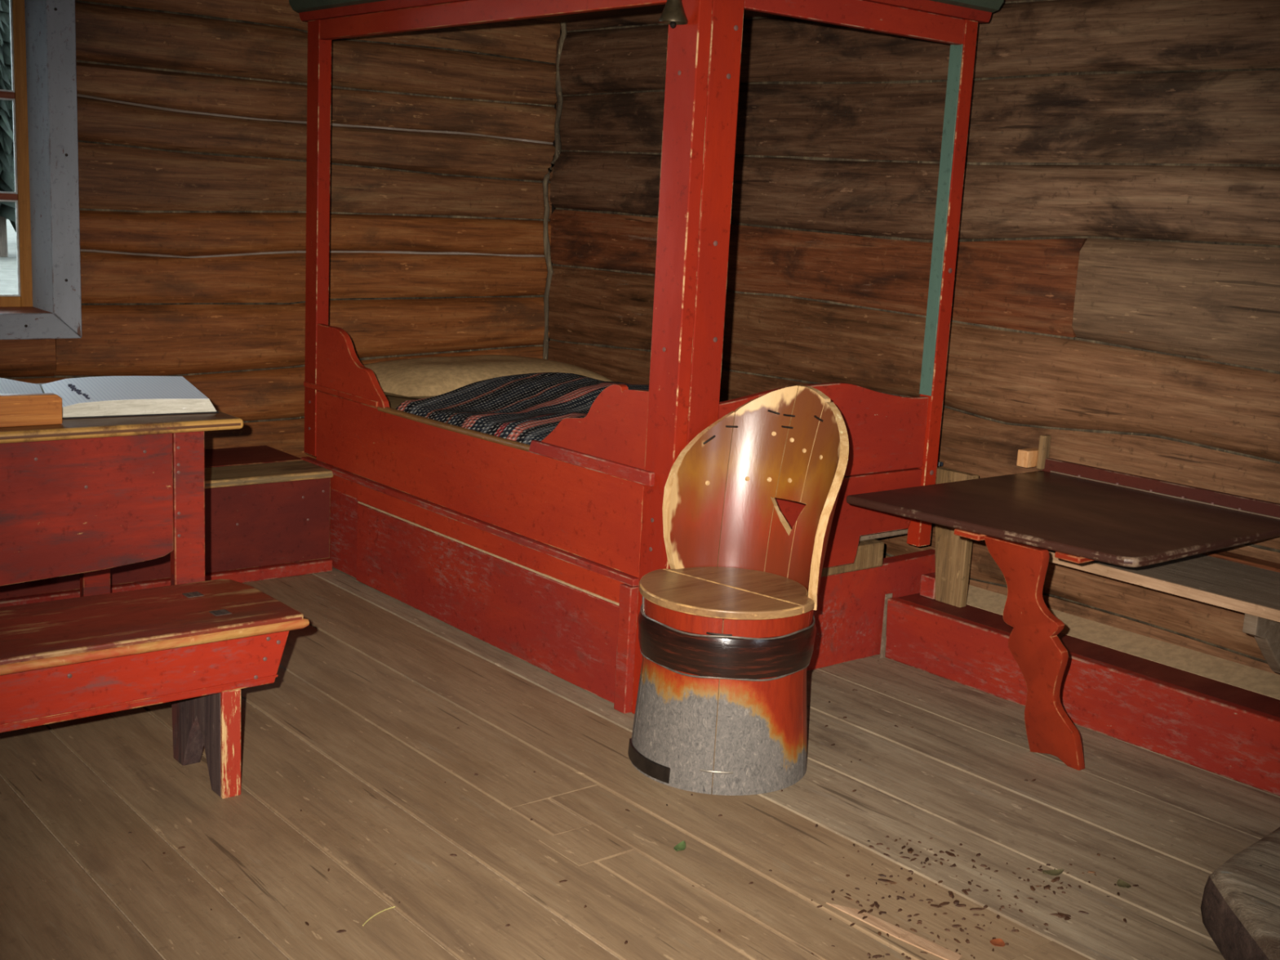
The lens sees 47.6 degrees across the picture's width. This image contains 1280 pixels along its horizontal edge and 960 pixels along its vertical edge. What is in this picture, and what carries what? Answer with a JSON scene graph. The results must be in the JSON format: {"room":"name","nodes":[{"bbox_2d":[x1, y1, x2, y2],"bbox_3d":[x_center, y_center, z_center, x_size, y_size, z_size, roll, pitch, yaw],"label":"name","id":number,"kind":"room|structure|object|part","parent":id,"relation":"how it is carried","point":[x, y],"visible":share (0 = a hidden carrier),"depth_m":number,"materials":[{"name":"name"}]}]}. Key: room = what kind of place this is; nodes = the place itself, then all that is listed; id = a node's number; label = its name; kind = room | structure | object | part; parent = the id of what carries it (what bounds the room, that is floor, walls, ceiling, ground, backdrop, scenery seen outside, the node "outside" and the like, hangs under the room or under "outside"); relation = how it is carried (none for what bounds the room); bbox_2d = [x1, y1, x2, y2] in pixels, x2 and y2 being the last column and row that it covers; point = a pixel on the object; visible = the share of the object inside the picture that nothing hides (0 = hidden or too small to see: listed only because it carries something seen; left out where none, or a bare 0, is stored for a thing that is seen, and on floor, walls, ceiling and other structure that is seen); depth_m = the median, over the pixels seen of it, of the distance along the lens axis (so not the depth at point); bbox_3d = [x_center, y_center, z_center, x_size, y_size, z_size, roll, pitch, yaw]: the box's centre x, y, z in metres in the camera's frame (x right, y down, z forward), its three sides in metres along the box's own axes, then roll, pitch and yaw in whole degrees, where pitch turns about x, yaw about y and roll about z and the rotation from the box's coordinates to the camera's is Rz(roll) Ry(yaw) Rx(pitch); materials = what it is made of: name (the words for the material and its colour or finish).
{"room":"log cabin bedroom","nodes":[
{"label":"log cabin bedroom","id":0,"kind":"room"},
{"bbox_2d":[0,0,560,458],"bbox_3d":[-2.530,-0.858,4.785,5.720,2.510,0.212,-6,14,-39],"label":"wall","id":1,"kind":"structure","parent":0,"point":[192,114],"depth_m":5.61,"materials":[{"name":"brown wood"}]},
{"bbox_2d":[0,0,81,339],"bbox_3d":[-2.454,-1.110,4.710,1.200,1.310,0.142,-6,14,-39],"label":"window","id":2,"kind":"structure","parent":1,"relation":"in","point":[47,304],"depth_m":5.01,"materials":[{"name":"grey wood"}]},
{"bbox_3d":[-2.513,-0.582,4.854,0.844,0.065,0.040,-6,14,-39],"label":"sash rail","id":3,"kind":"part","parent":2,"relation":"part of","materials":[{"name":"orange wood"}]},
{"bbox_2d":[0,567,1279,959],"bbox_3d":[-0.317,0.998,2.288,5.420,0.064,7.100,-6,14,-39],"label":"floor","id":4,"kind":"structure","parent":0,"point":[356,731],"depth_m":3.29,"materials":[{"name":"brown wood"}]},
{"bbox_2d":[0,382,243,596],"bbox_3d":[-1.934,0.207,3.744,1.567,0.777,0.820,-6,14,-39],"label":"trestle table","id":5,"kind":"object","parent":4,"relation":"on","point":[89,497],"visible":0.78,"depth_m":3.69,"materials":[{"name":"red paint"}]},
{"bbox_2d":[0,392,62,427],"bbox_3d":[-1.620,-0.166,3.484,0.447,0.084,0.035,-6,14,-39],"label":"box","id":6,"kind":"object","parent":5,"relation":"on","point":[16,410],"visible":1,"depth_m":3.56,"materials":[{"name":"orange wood"}]},
{"bbox_3d":[-1.664,0.105,4.424,0.083,0.748,0.035,-6,14,-39],"label":"leg","id":7,"kind":"part","parent":5,"relation":"part of","materials":[{"name":"red paint"}]},
{"bbox_2d":[0,375,218,418],"bbox_3d":[-1.631,-0.237,3.862,1.015,0.081,0.494,-4,13,-34],"label":"open book","id":8,"kind":"object","parent":5,"relation":"on","point":[95,397],"visible":0.94,"depth_m":3.89,"materials":[{"name":"paper"}]},
{"bbox_3d":[-1.207,0.235,3.877,0.083,0.748,0.035,-6,14,-39],"label":"leg","id":9,"kind":"part","parent":5,"relation":"part of","materials":[{"name":"red paint"}]},
{"bbox_2d":[0,578,309,799],"bbox_3d":[-1.472,0.541,3.075,1.491,0.422,0.388,-6,14,-39],"label":"bench","id":10,"kind":"object","parent":4,"relation":"on","point":[194,646],"visible":1,"depth_m":3.23,"materials":[{"name":"paint"}]},
{"bbox_2d":[0,445,333,607],"bbox_3d":[-2.861,0.261,4.262,4.033,0.379,0.572,-6,14,-39],"label":"bench","id":11,"kind":"object","parent":4,"relation":"on","point":[267,508],"visible":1,"depth_m":5.15,"materials":[{"name":"red paint"}]},
{"bbox_3d":[-2.706,0.472,4.096,4.030,0.044,0.050,-6,14,-39],"label":"skirting","id":12,"kind":"part","parent":11,"relation":"part of","materials":[{"name":"red paint"}]},
{"bbox_2d":[362,906,395,926],"bbox_3d":[-0.513,0.851,2.836,0.012,0.002,0.094,9,13,30],"label":"stem","id":13,"kind":"object","parent":4,"relation":"on","point":[393,906],"visible":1,"depth_m":2.84,"materials":[{"name":"beige plant"}]},
{"bbox_2d":[128,660,1138,959],"bbox_3d":[0.364,0.786,3.416,2.623,0.004,1.874,-6,14,-39],"label":"crumbs","id":14,"kind":"object","parent":4,"relation":"on","point":[1067,917],"visible":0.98,"depth_m":3.03,"materials":[{"name":"brown food"}]},
{"bbox_2d":[288,0,1004,714],"bbox_3d":[-0.150,-0.636,5.002,1.375,2.140,2.465,-6,14,-39],"label":"canopy bed","id":15,"kind":"object","parent":4,"relation":"on","point":[540,553],"visible":0.86,"depth_m":4.32,"materials":[{"name":"red paint"}]},
{"bbox_3d":[-1.179,-0.864,5.307,0.050,1.565,0.090,-6,14,-39],"label":"wall post","id":16,"kind":"part","parent":15,"relation":"part of","materials":[{"name":"red paint"}]},
{"bbox_3d":[-1.080,-0.310,5.215,0.007,0.020,0.552,-6,14,-39],"label":"rail","id":17,"kind":"part","parent":15,"relation":"part of","materials":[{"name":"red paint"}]},
{"bbox_2d":[385,395,416,408],"bbox_3d":[-0.194,-0.146,5.184,1.235,0.095,2.270,-6,14,-39],"label":"mattress","id":18,"kind":"object","parent":15,"relation":"on","point":[394,402],"visible":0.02,"depth_m":5.55,"materials":[{"name":"beige fabric"}]},
{"bbox_2d":[363,354,612,399],"bbox_3d":[-0.646,-0.412,5.783,1.040,0.141,0.650,-6,14,-39],"label":"pillow","id":19,"kind":"object","parent":18,"relation":"on","point":[417,378],"visible":0.6,"depth_m":5.52,"materials":[{"name":"beige fabric"}]},
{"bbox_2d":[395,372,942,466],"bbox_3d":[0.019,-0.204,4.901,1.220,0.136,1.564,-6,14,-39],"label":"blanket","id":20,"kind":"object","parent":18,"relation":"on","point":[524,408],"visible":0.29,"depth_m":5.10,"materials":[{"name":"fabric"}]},
{"bbox_3d":[-0.636,0.101,4.725,0.034,0.021,2.000,-6,14,-39],"label":"ledge rail","id":21,"kind":"part","parent":15,"relation":"part of","materials":[{"name":"red paint"}]},
{"bbox_3d":[-0.589,-0.032,4.670,0.025,0.264,1.912,-6,14,-39],"label":"panel","id":22,"kind":"part","parent":15,"relation":"part of","materials":[{"name":"red paint"}]},
{"bbox_3d":[-0.515,-1.418,4.403,0.028,0.068,1.914,-6,14,-39],"label":"rail","id":23,"kind":"part","parent":15,"relation":"part of","materials":[{"name":"red paint"}]},
{"bbox_3d":[-0.145,-0.052,4.083,0.018,0.038,0.566,-6,14,-39],"label":"rail","id":24,"kind":"part","parent":15,"relation":"part of","materials":[{"name":"red paint"}]},
{"bbox_3d":[-0.093,-1.504,4.716,1.137,0.027,2.167,-6,14,-39],"label":"moulding","id":25,"kind":"part","parent":15,"relation":"part of","materials":[{"name":"red paint"}]},
{"bbox_3d":[-0.093,-1.573,4.665,1.190,0.128,2.220,-6,14,-39],"label":"cornice","id":26,"kind":"part","parent":15,"relation":"part of","materials":[{"name":"red wood"}]},
{"bbox_3d":[0.081,-0.306,3.819,0.045,1.965,0.118,-6,14,-39],"label":"corner post","id":27,"kind":"part","parent":15,"relation":"part of","materials":[{"name":"red paint"}]},
{"bbox_2d":[658,0,688,28],"bbox_3d":[0.085,-1.193,3.596,0.073,0.142,0.073,2,11,-4],"label":"bell","id":28,"kind":"object","parent":15,"relation":"hanging from","point":[673,14],"visible":1,"depth_m":3.58,"materials":[{"name":"brown metal"}]},
{"bbox_3d":[0.532,-0.141,4.188,0.875,0.277,0.024,-6,14,-39],"label":"panel","id":29,"kind":"part","parent":15,"relation":"part of","materials":[{"name":"red paint"}]},
{"bbox_3d":[0.518,0.132,4.241,0.875,0.272,0.024,-6,14,-39],"label":"panel","id":30,"kind":"part","parent":15,"relation":"part of","materials":[{"name":"red paint"}]},
{"bbox_3d":[0.597,-1.272,3.964,0.877,0.072,0.026,-6,14,-39],"label":"rail","id":31,"kind":"part","parent":15,"relation":"part of","materials":[{"name":"red paint"}]},
{"bbox_3d":[0.914,-0.572,4.405,0.056,1.579,0.050,-6,14,-39],"label":"wall post","id":32,"kind":"part","parent":15,"relation":"part of","materials":[{"name":"red paint"}]},
{"bbox_2d":[673,840,685,851],"bbox_3d":[0.088,0.808,3.197,0.024,0.011,0.050,7,12,21],"label":"fallen leaf","id":33,"kind":"object","parent":4,"relation":"on","point":[682,846],"visible":1,"depth_m":3.20,"materials":[{"name":"green plant"}]},
{"bbox_2d":[627,385,848,795],"bbox_3d":[0.251,0.251,3.675,0.546,0.945,0.474,-6,14,-39],"label":"chair","id":34,"kind":"object","parent":4,"relation":"on","point":[726,633],"visible":1,"depth_m":3.59,"materials":[{"name":"paint"}]},
{"bbox_2d":[990,938,1004,946],"bbox_3d":[0.703,0.910,2.854,0.029,0.004,0.029,1,11,-11],"label":"fallen leaf","id":35,"kind":"object","parent":4,"relation":"on","point":[996,942],"visible":1,"depth_m":2.86,"materials":[{"name":"orange plant"}]},
{"bbox_2d":[1041,869,1063,875],"bbox_3d":[0.900,0.857,3.170,0.048,0.011,0.029,-6,14,-39],"label":"fallen leaf","id":36,"kind":"object","parent":4,"relation":"on","point":[1053,873],"visible":1,"depth_m":3.17,"materials":[{"name":"plant"}]},
{"bbox_2d":[846,457,1279,770],"bbox_3d":[1.290,0.420,3.755,0.901,0.690,1.297,-6,14,-39],"label":"folding table","id":37,"kind":"object","parent":4,"relation":"on","point":[1081,513],"visible":1,"depth_m":3.75,"materials":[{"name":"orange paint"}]},
{"bbox_3d":[1.016,0.450,3.692,0.320,0.627,0.178,-6,14,-39],"label":"leg","id":38,"kind":"part","parent":37,"relation":"part of","materials":[{"name":"orange paint"}]},
{"bbox_3d":[1.648,0.083,3.974,0.019,0.075,1.297,-6,14,-39],"label":"wall rail","id":39,"kind":"part","parent":37,"relation":"part of","materials":[{"name":"red wood"}]},
{"bbox_2d":[880,572,1279,795],"bbox_3d":[2.136,0.779,3.243,0.317,0.268,3.929,-6,14,-39],"label":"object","id":40,"kind":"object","parent":4,"relation":"on","point":[1214,714],"depth_m":4.06,"materials":[{"name":"red paint"}]},
{"bbox_2d":[935,466,1279,674],"bbox_3d":[2.067,0.511,3.158,0.454,0.422,3.785,-6,14,-39],"label":"bench","id":41,"kind":"object","parent":40,"relation":"on","point":[1250,586],"visible":0.58,"depth_m":3.79,"materials":[{"name":"beige wood"}]},
{"bbox_2d":[1116,879,1131,888],"bbox_3d":[1.043,0.873,3.131,0.030,0.007,0.035,-6,14,-39],"label":"fallen leaf","id":42,"kind":"object","parent":4,"relation":"on","point":[1121,883],"visible":1,"depth_m":3.14,"materials":[{"name":"plant"}]},
{"bbox_2d":[1200,826,1279,959],"bbox_3d":[1.408,0.924,2.649,0.600,0.133,1.205,1,11,-11],"label":"stool","id":43,"kind":"object","parent":4,"relation":"on","point":[1240,906],"visible":1,"depth_m":2.86,"materials":[{"name":"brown wood"}]},
{"bbox_2d":[542,0,1279,675],"bbox_3d":[1.826,-0.446,3.846,0.254,2.510,7.270,-6,14,-39],"label":"wall","id":44,"kind":"structure","parent":0,"point":[1116,295],"depth_m":4.51,"materials":[{"name":"brown wood"}]},
{"bbox_2d":[1016,434,1051,469],"bbox_3d":[1.206,-0.088,4.448,0.082,0.105,0.060,-6,14,-39],"label":"wooden catch","id":45,"kind":"object","parent":44,"relation":"attached to","point":[1028,457],"visible":1,"depth_m":4.43,"materials":[{"name":"beige wood"}]},
{"label":"outside","id":46,"kind":"structure","parent":0,"visible":0},
{"bbox_2d":[0,218,17,294],"bbox_3d":[-14.668,-4.627,30.281,44.000,0.100,54.100,-6,14,-39],"label":"ground","id":47,"kind":"structure","parent":46,"point":[8,265],"depth_m":27.84,"materials":[{"name":"white snow"}]},
{"bbox_2d":[0,0,16,257],"bbox_3d":[-13.579,-8.158,30.518,4.160,6.848,4.084,-6,14,-39],"label":"spruce tree","id":48,"kind":"object","parent":47,"relation":"on","point":[7,209],"visible":0.31,"depth_m":30.12,"materials":[{"name":"green plant"}]}
]}

